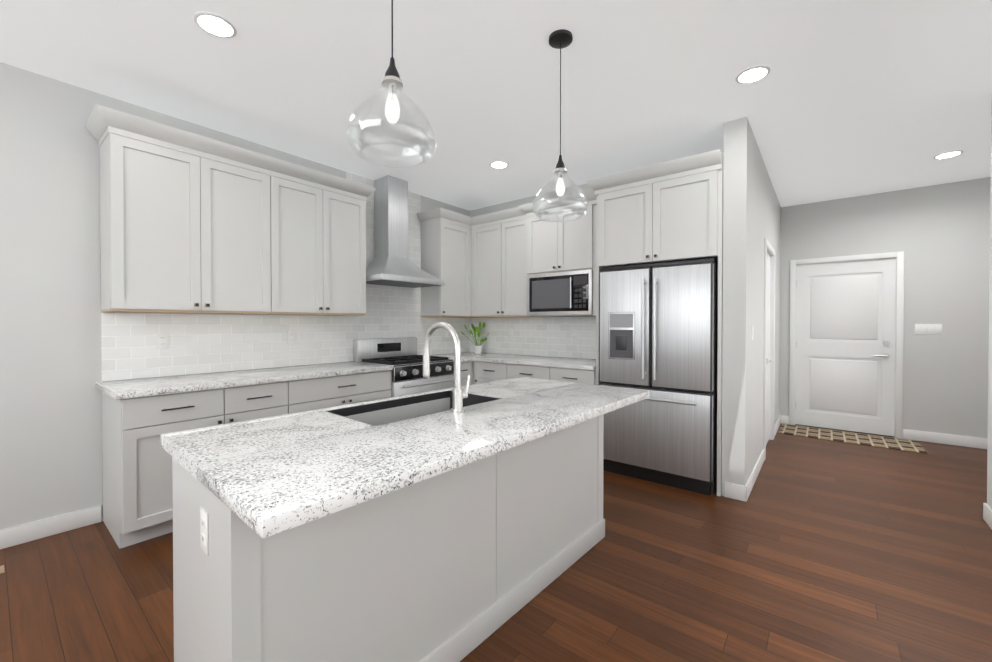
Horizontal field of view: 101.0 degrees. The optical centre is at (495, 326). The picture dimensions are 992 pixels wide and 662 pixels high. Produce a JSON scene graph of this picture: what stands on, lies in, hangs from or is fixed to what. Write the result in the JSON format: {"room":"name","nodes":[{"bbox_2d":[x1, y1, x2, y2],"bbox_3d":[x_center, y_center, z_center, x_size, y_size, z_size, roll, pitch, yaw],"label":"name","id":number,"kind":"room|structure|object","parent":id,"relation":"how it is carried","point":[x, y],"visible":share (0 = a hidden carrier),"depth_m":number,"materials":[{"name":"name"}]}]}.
{"room":"kitchen","nodes":[
{"label":"kitchen","id":0,"kind":"room"},
{"bbox_2d":[0,62,469,549],"bbox_3d":[-3.046,-0.119,2.174,0.134,2.790,8.720,0,1,39],"label":"wall","id":1,"kind":"structure","parent":0,"point":[51,466],"depth_m":2.50,"materials":[{"name":"paint"}]},
{"bbox_2d":[97,108,280,314],"bbox_3d":[-2.139,-0.704,2.938,0.330,1.175,0.976,0,1,39],"label":"upper cabinet","id":2,"kind":"object","parent":1,"relation":"attached to","point":[190,222],"depth_m":2.74,"materials":[{"name":"white wood"}]},
{"bbox_2d":[101,172,469,380],"bbox_3d":[-1.465,-0.595,4.051,0.006,1.873,3.554,0,1,39],"label":"backsplash","id":3,"kind":"structure","parent":1,"relation":"attached to","point":[204,343],"depth_m":3.48,"materials":[{"name":"tile"}]},
{"bbox_2d":[156,333,168,348],"bbox_3d":[-2.375,0.099,2.914,0.006,0.115,0.070,0,1,39],"label":"electrical outlet","id":4,"kind":"object","parent":3,"relation":"attached to","point":[162,340],"depth_m":2.91,"materials":[{"name":"grey plastic"}]},
{"bbox_2d":[287,331,295,343],"bbox_3d":[-1.809,0.092,3.619,0.006,0.115,0.070,0,1,39],"label":"electrical outlet","id":5,"kind":"object","parent":3,"relation":"attached to","point":[291,339],"depth_m":3.62,"materials":[{"name":"grey plastic"}]},
{"bbox_2d":[446,330,450,337],"bbox_3d":[-0.595,0.078,5.133,0.006,0.115,0.070,0,1,39],"label":"electrical outlet","id":6,"kind":"object","parent":3,"relation":"attached to","point":[448,335],"depth_m":5.12,"materials":[{"name":"grey plastic"}]},
{"bbox_2d":[277,160,368,315],"bbox_3d":[-1.626,-0.710,3.577,0.330,1.175,0.906,0,1,39],"label":"upper cabinet","id":7,"kind":"object","parent":1,"relation":"attached to","point":[323,216],"depth_m":3.49,"materials":[{"name":"white wood"}]},
{"bbox_2d":[366,175,444,287],"bbox_3d":[-0.993,-0.986,4.211,0.518,1.091,0.800,0,1,39],"label":"range hood","id":8,"kind":"object","parent":1,"relation":"attached to","point":[391,264],"visible":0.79,"depth_m":4.19,"materials":[{"name":"silver metal"}]},
{"bbox_2d":[420,209,467,316],"bbox_3d":[-0.589,-0.723,4.871,0.330,1.175,0.511,0,1,39],"label":"upper cabinet","id":9,"kind":"object","parent":1,"relation":"attached to","point":[444,233],"depth_m":4.70,"materials":[{"name":"white wood"}]},
{"bbox_2d":[0,424,991,661],"bbox_3d":[0.574,1.314,0.823,7.490,0.050,11.120,0,1,39],"label":"floor","id":10,"kind":"structure","parent":0,"point":[815,550],"depth_m":2.07,"materials":[{"name":"brown wood"}]},
{"bbox_2d":[0,565,4,573],"bbox_3d":[-2.674,1.275,2.056,0.100,0.004,0.260,0,1,39],"label":"floor vent","id":11,"kind":"object","parent":10,"relation":"in","point":[2,569],"visible":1,"depth_m":2.15,"materials":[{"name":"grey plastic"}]},
{"bbox_2d":[100,377,239,548],"bbox_3d":[-2.156,0.834,2.701,0.620,0.876,0.562,0,1,39],"label":"base cabinet","id":12,"kind":"object","parent":10,"relation":"on","point":[140,416],"depth_m":2.43,"materials":[{"name":"grey wood"}]},
{"bbox_2d":[216,373,299,421],"bbox_3d":[-1.890,0.830,3.032,0.620,0.876,0.531,0,1,39],"label":"base cabinet","id":13,"kind":"object","parent":10,"relation":"on","point":[262,395],"depth_m":2.89,"materials":[{"name":"grey wood"}]},
{"bbox_2d":[268,365,391,411],"bbox_3d":[-1.495,0.826,3.526,0.620,0.876,0.976,0,1,39],"label":"base cabinet","id":14,"kind":"object","parent":10,"relation":"on","point":[321,386],"depth_m":3.34,"materials":[{"name":"grey wood"}]},
{"bbox_2d":[170,394,604,661],"bbox_3d":[-0.230,0.841,1.941,0.719,0.875,2.015,0,1,39],"label":"kitchen island","id":15,"kind":"object","parent":10,"relation":"on","point":[458,522],"depth_m":1.39,"materials":[{"name":"paint"}]},
{"bbox_2d":[184,382,649,557],"bbox_3d":[0.029,0.386,1.711,0.556,0.040,2.033,0,1,39],"label":"island countertop","id":16,"kind":"structure","parent":15,"relation":"on","point":[290,496],"depth_m":1.22,"materials":[{"name":"white stone"}]},
{"bbox_2d":[326,390,500,425],"bbox_3d":[-0.359,0.500,1.935,0.435,0.267,0.760,0,1,39],"label":"sink","id":17,"kind":"object","parent":16,"relation":"in","point":[407,408],"depth_m":2.06,"materials":[{"name":"silver metal"}]},
{"bbox_2d":[423,322,469,412],"bbox_3d":[-0.228,0.170,1.842,0.256,0.388,0.106,0,1,39],"label":"faucet","id":18,"kind":"object","parent":16,"relation":"on","point":[458,395],"depth_m":1.76,"materials":[{"name":"silver metal"}]},
{"bbox_2d":[354,337,453,396],"bbox_3d":[-0.910,0.689,4.174,0.714,1.135,0.762,0,1,39],"label":"range","id":19,"kind":"object","parent":10,"relation":"on","point":[402,357],"visible":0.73,"depth_m":4.09,"materials":[{"name":"silver metal"}]},
{"bbox_2d":[440,356,473,386],"bbox_3d":[-0.609,0.815,4.628,0.620,0.876,0.312,0,1,39],"label":"base cabinet","id":20,"kind":"object","parent":10,"relation":"on","point":[467,366],"depth_m":4.49,"materials":[{"name":"grey wood"}]},
{"bbox_2d":[474,356,529,383],"bbox_3d":[0.140,0.815,4.656,0.553,0.876,0.619,0,1,39],"label":"base cabinet","id":21,"kind":"object","parent":10,"relation":"on","point":[483,367],"depth_m":4.44,"materials":[{"name":"grey wood"}]},
{"bbox_2d":[461,322,488,353],"bbox_3d":[-0.288,0.132,5.149,0.384,0.399,0.319,0,1,39],"label":"plant","id":22,"kind":"object","parent":21,"relation":"on","point":[477,347],"visible":1,"depth_m":5.11,"materials":[{"name":"green plant"}]},
{"bbox_2d":[502,356,561,378],"bbox_3d":[0.511,0.818,4.359,0.642,0.876,0.619,0,1,39],"label":"base cabinet","id":23,"kind":"object","parent":10,"relation":"on","point":[532,368],"depth_m":4.16,"materials":[{"name":"grey wood"}]},
{"bbox_2d":[542,360,595,384],"bbox_3d":[0.871,0.820,4.070,0.526,0.876,0.619,0,1,39],"label":"base cabinet","id":24,"kind":"object","parent":10,"relation":"on","point":[577,371],"depth_m":3.82,"materials":[{"name":"grey wood"}]},
{"bbox_2d":[585,149,722,496],"bbox_3d":[1.423,-0.017,3.580,1.066,2.560,0.681,0,1,39],"label":"surround","id":25,"kind":"object","parent":10,"relation":"on","point":[669,211],"visible":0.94,"depth_m":3.27,"materials":[{"name":"white wood"}]},
{"bbox_2d":[599,258,717,495],"bbox_3d":[1.429,0.372,3.540,0.905,1.782,0.686,0,1,39],"label":"fridge","id":26,"kind":"object","parent":10,"relation":"on","point":[658,331],"visible":0.83,"depth_m":3.25,"materials":[{"name":"grey metal"}]},
{"bbox_2d":[778,424,926,453],"bbox_3d":[3.973,1.248,4.654,1.220,0.008,0.550,0,1,39],"label":"rug","id":27,"kind":"object","parent":10,"relation":"on","point":[870,440],"visible":0.98,"depth_m":4.57,"materials":[{"name":"beige fabric"}]},
{"bbox_2d":[0,0,991,210],"bbox_3d":[0.574,-1.530,0.796,7.490,0.060,11.120,0,1,39],"label":"ceiling","id":28,"kind":"structure","parent":0,"point":[846,98],"depth_m":2.50,"materials":[{"name":"paint"}]},
{"bbox_2d":[193,12,236,37],"bbox_3d":[-1.402,-1.508,2.048,0.179,0.008,0.179,0,1,30],"label":"recessed light","id":29,"kind":"object","parent":28,"relation":"in","point":[215,24],"depth_m":2.04,"materials":[{"name":"white plastic"}]},
{"bbox_2d":[346,0,436,168],"bbox_3d":[-0.344,-1.035,1.357,0.294,0.939,0.294,0,1,39],"label":"pendant light","id":30,"kind":"object","parent":28,"relation":"hanging from","point":[392,84],"visible":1,"depth_m":1.34,"materials":[{"name":"clear glass"}]},
{"bbox_2d":[490,161,508,168],"bbox_3d":[0.029,-1.525,3.848,0.179,0.008,0.179,0,1,0],"label":"recessed light","id":31,"kind":"object","parent":28,"relation":"in","point":[495,164],"depth_m":3.84,"materials":[{"name":"white plastic"}]},
{"bbox_2d":[532,29,588,222],"bbox_3d":[0.338,-1.043,2.144,0.294,0.939,0.294,0,1,39],"label":"pendant light","id":32,"kind":"object","parent":28,"relation":"hanging from","point":[560,39],"visible":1,"depth_m":2.12,"materials":[{"name":"clear glass"}]},
{"bbox_2d":[735,65,770,83],"bbox_3d":[1.541,-1.512,2.456,0.179,0.008,0.179,0,1,30],"label":"recessed light","id":33,"kind":"object","parent":28,"relation":"in","point":[756,73],"depth_m":2.45,"materials":[{"name":"white plastic"}]},
{"bbox_2d":[933,150,962,158],"bbox_3d":[4.002,-1.523,3.623,0.179,0.008,0.179,0,1,0],"label":"recessed light","id":34,"kind":"object","parent":28,"relation":"in","point":[949,154],"depth_m":3.61,"materials":[{"name":"white plastic"}]},
{"bbox_2d":[470,152,722,358],"bbox_3d":[0.891,-0.142,4.529,3.090,2.790,0.120,0,1,39],"label":"wall","id":35,"kind":"structure","parent":0,"point":[503,206],"depth_m":4.97,"materials":[{"name":"paint"}]},
{"bbox_2d":[472,210,503,316],"bbox_3d":[-0.007,-0.723,4.931,0.544,1.175,0.352,0,1,39],"label":"upper cabinet","id":36,"kind":"object","parent":35,"relation":"attached to","point":[487,229],"depth_m":4.81,"materials":[{"name":"white wood"}]},
{"bbox_2d":[504,205,523,316],"bbox_3d":[0.289,-0.721,4.708,0.441,1.175,0.330,0,1,39],"label":"upper cabinet","id":37,"kind":"object","parent":35,"relation":"attached to","point":[523,260],"depth_m":4.57,"materials":[{"name":"white wood"}]},
{"bbox_2d":[470,317,595,358],"bbox_3d":[0.456,0.110,4.800,2.064,0.450,0.006,0,1,39],"label":"backsplash","id":38,"kind":"structure","parent":35,"relation":"attached to","point":[543,336],"depth_m":4.76,"materials":[{"name":"tile"}]},
{"bbox_2d":[524,189,595,268],"bbox_3d":[0.743,-0.935,4.312,0.760,0.740,0.376,0,1,39],"label":"upper cabinet","id":39,"kind":"object","parent":35,"relation":"attached to","point":[545,243],"depth_m":4.14,"materials":[{"name":"white wood"}]},
{"bbox_2d":[524,261,595,316],"bbox_3d":[0.733,-0.376,4.305,0.760,0.513,0.408,0,1,39],"label":"microwave","id":40,"kind":"object","parent":35,"relation":"attached to","point":[565,288],"depth_m":4.15,"materials":[{"name":"silver metal"}]},
{"bbox_2d":[722,117,780,501],"bbox_3d":[2.688,-0.138,4.169,0.164,2.790,2.994,0,1,39],"label":"wall","id":41,"kind":"structure","parent":0,"point":[751,213],"depth_m":3.05,"materials":[{"name":"paint"}]},
{"bbox_2d":[763,238,774,458],"bbox_3d":[2.776,0.207,4.251,0.203,2.098,0.916,0,1,39],"label":"door","id":42,"kind":"structure","parent":41,"relation":"attached to","point":[769,349],"depth_m":4.46,"materials":[{"name":"white wood"}]},
{"bbox_2d":[780,177,990,448],"bbox_3d":[5.263,-0.137,4.090,4.280,2.790,0.134,0,1,39],"label":"wall","id":43,"kind":"structure","parent":0,"point":[939,235],"depth_m":4.45,"materials":[{"name":"paint"}]},
{"bbox_2d":[789,251,903,438],"bbox_3d":[4.188,0.200,4.944,1.036,2.098,0.153,0,1,39],"label":"door","id":44,"kind":"structure","parent":43,"relation":"attached to","point":[846,348],"depth_m":4.89,"materials":[{"name":"white wood"}]},
{"bbox_2d":[915,324,941,334],"bbox_3d":[4.713,0.027,4.461,0.197,0.109,0.007,0,1,39],"label":"light switch","id":45,"kind":"object","parent":43,"relation":"attached to","point":[932,329],"visible":1,"depth_m":4.45,"materials":[{"name":"white plastic"}]},
{"bbox_2d":[983,102,991,528],"bbox_3d":[0.560,-0.090,-0.734,0.134,2.790,8.694,0,1,39],"label":"wall","id":46,"kind":"structure","parent":0,"point":[987,512],"depth_m":2.58,"materials":[{"name":"paint"}]}
]}

